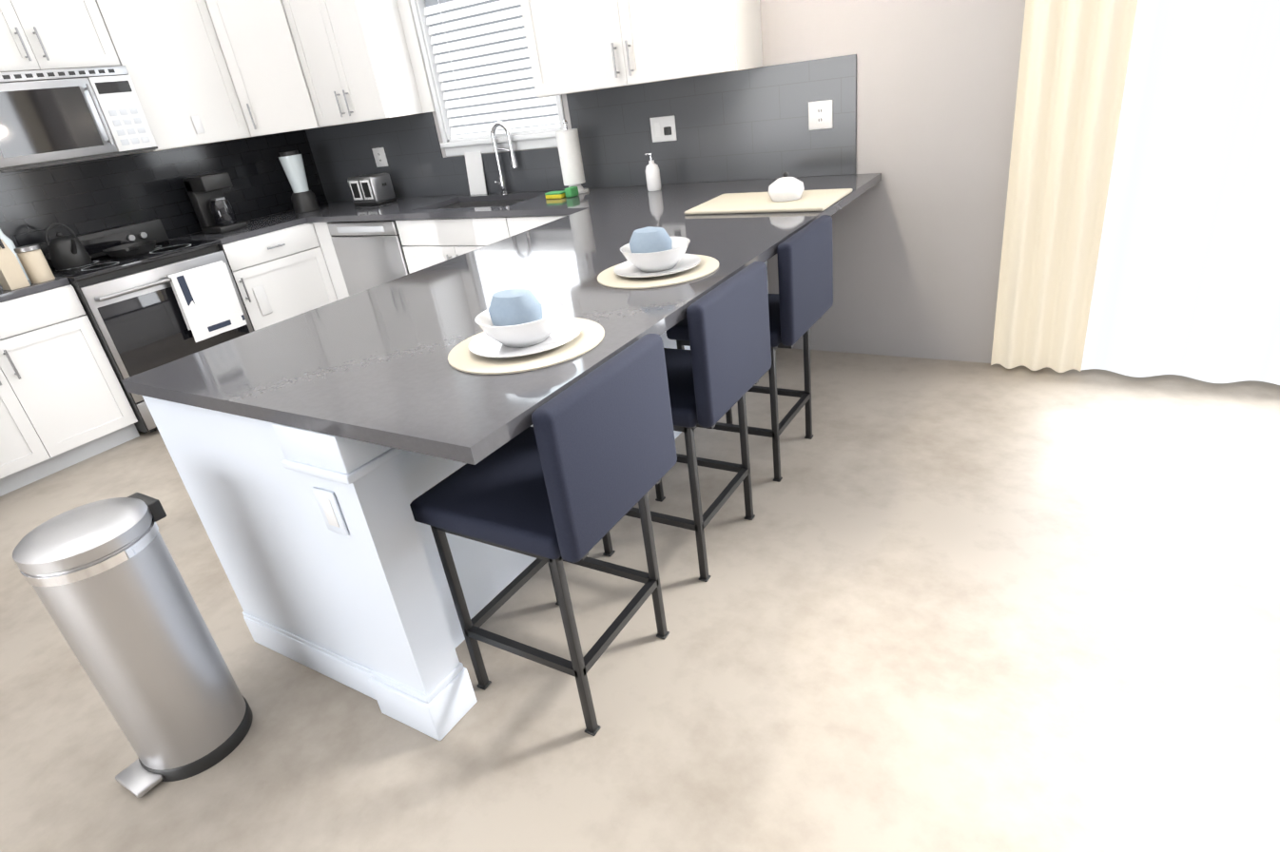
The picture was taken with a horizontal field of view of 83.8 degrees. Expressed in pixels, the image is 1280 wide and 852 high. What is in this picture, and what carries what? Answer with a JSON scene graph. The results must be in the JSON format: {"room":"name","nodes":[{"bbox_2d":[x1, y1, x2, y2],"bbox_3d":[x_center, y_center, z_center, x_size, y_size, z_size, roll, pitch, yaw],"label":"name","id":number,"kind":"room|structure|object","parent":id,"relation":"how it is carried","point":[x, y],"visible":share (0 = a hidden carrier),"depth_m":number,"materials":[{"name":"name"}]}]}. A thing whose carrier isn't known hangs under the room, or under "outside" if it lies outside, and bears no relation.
{"room":"kitchen","nodes":[
{"label":"kitchen","id":0,"kind":"room"},
{"bbox_2d":[0,229,14,247],"bbox_3d":[-3.243,-0.887,3.665,0.079,0.290,0.079,4,28,23],"label":"knife","id":1,"kind":"object","parent":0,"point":[9,242],"depth_m":3.63,"materials":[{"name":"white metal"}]},
{"bbox_2d":[0,153,325,202],"bbox_3d":[-4.594,-0.458,2.202,0.120,2.980,8.440,8,30,30],"label":"wall","id":2,"kind":"structure","parent":0,"point":[44,165],"depth_m":4.05,"materials":[{"name":"paint"}]},
{"bbox_2d":[0,0,110,72],"bbox_3d":[-3.257,-2.178,3.582,0.327,0.745,0.788,8,30,30],"label":"upper cabinet","id":3,"kind":"object","parent":2,"relation":"attached to","point":[35,34],"depth_m":3.67,"materials":[{"name":"white paint"}]},
{"bbox_2d":[0,65,157,171],"bbox_3d":[-3.141,-1.643,3.813,0.403,0.432,0.782,8,30,30],"label":"microwave","id":4,"kind":"object","parent":3,"relation":"attached to","point":[52,116],"visible":1,"depth_m":3.74,"materials":[{"name":"silver metal"}]},
{"bbox_2d":[0,129,327,248],"bbox_3d":[-3.168,-1.315,4.263,0.010,0.516,2.910,8,30,30],"label":"backsplash","id":5,"kind":"structure","parent":2,"relation":"attached to","point":[85,197],"depth_m":4.42,"materials":[{"name":"tile"}]},
{"bbox_2d":[83,0,247,155],"bbox_3d":[-2.855,-2.277,4.183,0.382,1.190,0.716,8,30,30],"label":"upper cabinet","id":6,"kind":"object","parent":2,"relation":"attached to","point":[203,71],"depth_m":4.18,"materials":[{"name":"white paint"}]},
{"bbox_2d":[201,0,315,137],"bbox_3d":[-2.428,-2.521,4.561,0.667,1.190,0.696,8,30,30],"label":"upper cabinet","id":7,"kind":"object","parent":2,"relation":"attached to","point":[254,46],"depth_m":4.46,"materials":[{"name":"white paint"}]},
{"bbox_2d":[0,348,1279,851],"bbox_3d":[-0.728,1.187,1.208,8.140,0.060,9.440,8,30,30],"label":"floor","id":8,"kind":"structure","parent":0,"point":[936,605],"depth_m":1.94,"materials":[{"name":"concrete"}]},
{"bbox_2d":[0,284,139,496],"bbox_3d":[-3.321,-0.175,3.667,0.597,0.885,0.877,8,30,30],"label":"base cabinet","id":9,"kind":"object","parent":8,"relation":"on","point":[64,404],"depth_m":3.64,"materials":[{"name":"white paint"}]},
{"bbox_2d":[0,276,70,302],"bbox_3d":[-3.399,-0.590,3.478,0.592,0.035,0.877,8,30,30],"label":"countertop","id":10,"kind":"structure","parent":9,"relation":"on","point":[5,295],"depth_m":3.54,"materials":[{"name":"grey stone"}]},
{"bbox_2d":[0,238,30,290],"bbox_3d":[-3.114,-0.812,3.486,0.100,0.280,0.080,8,30,30],"label":"knife block","id":11,"kind":"object","parent":10,"relation":"on","point":[12,276],"visible":1,"depth_m":3.48,"materials":[{"name":"beige wood"}]},
{"bbox_2d":[8,244,55,283],"bbox_3d":[-3.055,-0.819,3.604,0.103,0.175,0.103,5,29,25],"label":"canister","id":12,"kind":"object","parent":10,"relation":"on","point":[33,263],"depth_m":3.58,"materials":[{"name":"beige ceramic"}]},
{"bbox_2d":[12,492,252,797],"bbox_3d":[-1.260,0.547,1.789,0.268,0.711,0.335,8,30,30],"label":"trash can","id":13,"kind":"object","parent":8,"relation":"on","point":[104,578],"visible":0.98,"depth_m":1.70,"materials":[{"name":"silver metal"}]},
{"bbox_2d":[38,218,254,432],"bbox_3d":[-2.865,-0.610,4.227,0.710,1.060,0.790,8,30,30],"label":"range","id":14,"kind":"object","parent":8,"relation":"on","point":[165,300],"visible":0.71,"depth_m":4.00,"materials":[{"name":"silver metal"}]},
{"bbox_2d":[44,222,92,270],"bbox_3d":[-3.143,-0.993,3.910,0.236,0.237,0.180,8,30,30],"label":"kettle","id":15,"kind":"object","parent":14,"relation":"on","point":[67,252],"visible":1,"depth_m":3.89,"materials":[{"name":"black metal"}]},
{"bbox_2d":[102,239,155,258],"bbox_3d":[-2.879,-1.017,4.078,0.440,0.069,0.292,8,30,30],"label":"frying pan","id":16,"kind":"object","parent":14,"relation":"on","point":[130,249],"visible":1,"depth_m":4.07,"materials":[{"name":"black metal"}]},
{"bbox_2d":[222,222,341,330],"bbox_3d":[-2.532,-0.852,4.831,0.597,0.885,0.652,8,30,30],"label":"base cabinet","id":17,"kind":"object","parent":8,"relation":"on","point":[281,275],"depth_m":4.60,"materials":[{"name":"white paint"}]},
{"bbox_2d":[315,222,349,298],"bbox_3d":[-2.231,-1.111,5.275,0.597,0.885,0.655,8,30,30],"label":"base cabinet","id":18,"kind":"object","parent":8,"relation":"on","point":[336,270],"depth_m":4.80,"materials":[{"name":"white paint"}]},
{"bbox_2d":[168,214,304,244],"bbox_3d":[-2.621,-1.258,4.625,0.592,0.035,0.607,8,30,30],"label":"countertop","id":19,"kind":"structure","parent":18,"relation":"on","point":[269,223],"depth_m":4.54,"materials":[{"name":"grey stone"}]},
{"bbox_2d":[182,172,247,232],"bbox_3d":[-2.701,-1.419,4.544,0.221,0.340,0.180,8,30,30],"label":"coffee maker","id":20,"kind":"object","parent":19,"relation":"on","point":[213,209],"visible":1,"depth_m":4.50,"materials":[{"name":"black plastic"}]},
{"bbox_2d":[272,173,881,223],"bbox_3d":[-0.788,-1.304,4.192,4.147,0.035,0.642,8,30,30],"label":"countertop","id":21,"kind":"structure","parent":18,"relation":"on","point":[535,203],"depth_m":3.90,"materials":[{"name":"grey stone"}]},
{"bbox_2d":[278,150,319,213],"bbox_3d":[-2.376,-1.700,4.965,0.170,0.395,0.170,8,30,30],"label":"blender","id":22,"kind":"object","parent":21,"relation":"on","point":[303,198],"visible":1,"depth_m":4.93,"materials":[{"name":"clear glass"}]},
{"bbox_2d":[347,173,396,206],"bbox_3d":[-1.829,-1.618,4.880,0.280,0.186,0.174,8,30,30],"label":"toaster","id":23,"kind":"object","parent":21,"relation":"on","point":[372,189],"visible":1,"depth_m":4.82,"materials":[{"name":"silver metal"}]},
{"bbox_2d":[464,151,486,194],"bbox_3d":[-1.055,-1.622,4.584,0.140,0.255,0.032,8,30,30],"label":"board","id":24,"kind":"object","parent":21,"relation":"on","point":[475,173],"visible":1,"depth_m":4.58,"materials":[{"name":"white plastic"}]},
{"bbox_2d":[490,121,518,193],"bbox_3d":[-0.838,-1.637,4.367,0.173,0.416,0.095,8,30,30],"label":"faucet","id":25,"kind":"object","parent":21,"relation":"on","point":[513,162],"visible":1,"depth_m":4.35,"materials":[{"name":"silver metal"}]},
{"bbox_2d":[544,186,578,198],"bbox_3d":[-0.438,-1.306,3.993,0.170,0.050,0.090,8,30,30],"label":"sponge","id":26,"kind":"object","parent":21,"relation":"on","point":[570,192],"visible":0.98,"depth_m":3.96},
{"bbox_2d":[555,119,588,193],"bbox_3d":[-0.391,-1.515,4.021,0.150,0.388,0.150,8,30,30],"label":"paper towel holder","id":27,"kind":"object","parent":21,"relation":"on","point":[570,156],"visible":0.79,"depth_m":3.98,"materials":[{"name":"white paper"}]},
{"bbox_2d":[644,153,661,191],"bbox_3d":[0.066,-1.339,3.759,0.076,0.187,0.076,8,30,30],"label":"soap bottle","id":28,"kind":"object","parent":21,"relation":"on","point":[652,177],"visible":1,"depth_m":3.74,"materials":[{"name":"white plastic"}]},
{"bbox_2d":[684,172,853,214],"bbox_3d":[0.536,-0.998,2.995,0.600,0.124,0.400,8,30,30],"label":"serving board","id":29,"kind":"object","parent":21,"relation":"on","point":[785,193],"visible":1,"depth_m":2.92,"materials":[{"name":"wood"}]},
{"bbox_2d":[142,395,536,713],"bbox_3d":[-0.853,0.201,2.183,0.648,0.885,0.633,8,30,30],"label":"base cabinet","id":30,"kind":"object","parent":8,"relation":"on","point":[365,607],"depth_m":1.84,"materials":[{"name":"white paint"}]},
{"bbox_2d":[311,486,349,535],"bbox_3d":[-0.704,0.195,1.623,0.073,0.115,0.008,8,30,30],"label":"electrical outlet","id":31,"kind":"object","parent":30,"relation":"attached to","point":[330,510],"visible":1,"depth_m":1.61,"materials":[{"name":"white plastic"}]},
{"bbox_2d":[327,220,409,295],"bbox_3d":[-1.567,-1.017,4.897,0.646,0.879,0.594,8,30,30],"label":"dishwasher","id":32,"kind":"object","parent":8,"relation":"on","point":[370,254],"visible":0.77,"depth_m":4.57,"materials":[{"name":"silver metal"}]},
{"bbox_2d":[494,214,568,241],"bbox_3d":[-0.301,-0.840,4.162,0.639,0.885,0.597,8,30,30],"label":"base cabinet","id":33,"kind":"object","parent":8,"relation":"on","point":[507,226],"depth_m":3.86,"materials":[{"name":"white paint"}]},
{"bbox_2d":[409,333,677,736],"bbox_3d":[-0.217,0.260,1.830,0.510,0.926,0.460,8,30,30],"label":"bar stool","id":34,"kind":"object","parent":8,"relation":"on","point":[579,470],"visible":0.98,"depth_m":1.64,"materials":[{"name":"blue fabric"}]},
{"bbox_2d":[659,330,690,439],"bbox_3d":[-0.256,-0.313,3.066,0.621,0.885,1.066,8,30,30],"label":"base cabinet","id":35,"kind":"object","parent":8,"relation":"on","point":[668,343],"depth_m":3.06,"materials":[{"name":"white paint"}]},
{"bbox_2d":[121,196,844,465],"bbox_3d":[-0.276,-0.504,2.401,1.260,0.035,2.205,8,30,30],"label":"countertop","id":36,"kind":"structure","parent":35,"relation":"on","point":[371,365],"depth_m":1.90,"materials":[{"name":"grey stone"}]},
{"bbox_2d":[447,288,604,374],"bbox_3d":[-0.282,-0.259,1.700,0.380,0.136,0.380,8,30,30],"label":"place setting","id":37,"kind":"object","parent":36,"relation":"on","point":[524,330],"visible":1,"depth_m":1.66,"materials":[{"name":"ceramic"}]},
{"bbox_2d":[597,226,718,289],"bbox_3d":[0.047,-0.541,2.184,0.380,0.136,0.380,8,30,30],"label":"place setting","id":38,"kind":"object","parent":36,"relation":"on","point":[656,257],"visible":1,"depth_m":2.14,"materials":[{"name":"ceramic"}]},
{"bbox_2d":[601,261,771,581],"bbox_3d":[0.112,-0.022,2.315,0.510,0.926,0.460,8,30,30],"label":"bar stool","id":39,"kind":"object","parent":8,"relation":"on","point":[718,370],"visible":0.73,"depth_m":2.08,"materials":[{"name":"blue fabric"}]},
{"bbox_2d":[666,214,833,482],"bbox_3d":[0.441,-0.304,2.800,0.510,0.926,0.460,8,30,30],"label":"bar stool","id":40,"kind":"object","parent":8,"relation":"on","point":[800,303],"visible":0.62,"depth_m":2.58,"materials":[{"name":"blue fabric"}]},
{"bbox_2d":[764,260,768,292],"bbox_3d":[0.247,-0.744,3.807,0.621,0.885,0.655,8,30,30],"label":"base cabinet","id":41,"kind":"object","parent":8,"relation":"on","point":[766,262],"depth_m":3.88,"materials":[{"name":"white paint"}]},
{"bbox_2d":[415,0,1048,368],"bbox_3d":[0.928,-1.757,3.279,7.890,2.980,0.120,8,30,30],"label":"wall","id":42,"kind":"structure","parent":0,"point":[917,240],"depth_m":3.29,"materials":[{"name":"paint"}]},
{"bbox_2d":[277,0,429,127],"bbox_3d":[-1.852,-2.515,4.383,0.695,1.190,0.385,8,30,30],"label":"upper cabinet","id":43,"kind":"object","parent":42,"relation":"attached to","point":[357,59],"depth_m":4.37,"materials":[{"name":"white paint"}]},
{"bbox_2d":[409,0,564,156],"bbox_3d":[-0.905,-2.319,4.159,1.014,1.347,0.135,8,30,30],"label":"kitchen window","id":44,"kind":"structure","parent":42,"relation":"in","point":[478,58],"depth_m":4.29,"materials":[{"name":"white plastic"}]},
{"bbox_2d":[304,54,856,201],"bbox_3d":[-0.713,-1.696,4.339,4.028,0.516,0.010,8,30,30],"label":"backsplash","id":45,"kind":"structure","parent":42,"relation":"attached to","point":[750,124],"depth_m":3.84,"materials":[{"name":"tile"}]},
{"bbox_2d":[371,147,387,167],"bbox_3d":[-1.808,-1.870,4.967,0.116,0.124,0.008,8,30,30],"label":"electrical outlet","id":46,"kind":"object","parent":45,"relation":"attached to","point":[379,156],"visible":1,"depth_m":4.96,"materials":[{"name":"white plastic"}]},
{"bbox_2d":[649,115,677,142],"bbox_3d":[0.122,-1.586,3.816,0.150,0.124,0.018,8,30,30],"label":"electrical outlet","id":47,"kind":"object","parent":45,"relation":"attached to","point":[664,128],"visible":1,"depth_m":3.81,"materials":[{"name":"white plastic"}]},
{"bbox_2d":[808,99,833,130],"bbox_3d":[0.856,-1.476,3.389,0.116,0.124,0.008,8,30,30],"label":"electrical outlet","id":48,"kind":"object","parent":45,"relation":"attached to","point":[820,115],"visible":1,"depth_m":3.39,"materials":[{"name":"white plastic"}]},
{"bbox_2d":[520,0,762,97],"bbox_3d":[-0.083,-2.268,3.365,1.216,1.190,0.327,8,30,30],"label":"upper cabinet","id":49,"kind":"object","parent":42,"relation":"attached to","point":[574,46],"depth_m":3.38,"materials":[{"name":"white paint"}]},
{"bbox_3d":[-1.362,-1.307,-0.485,8.140,0.060,8.440,8,30,30],"label":"ceiling","id":50,"kind":"structure","parent":0,"visible":0},
{"bbox_2d":[990,0,1279,385],"bbox_3d":[2.849,-1.417,2.018,3.170,2.948,0.093,8,30,30],"label":"curtains","id":51,"kind":"object","parent":50,"relation":"hanging from","point":[1141,234],"visible":1,"depth_m":2.85,"materials":[{"name":"fabric"}]}
]}

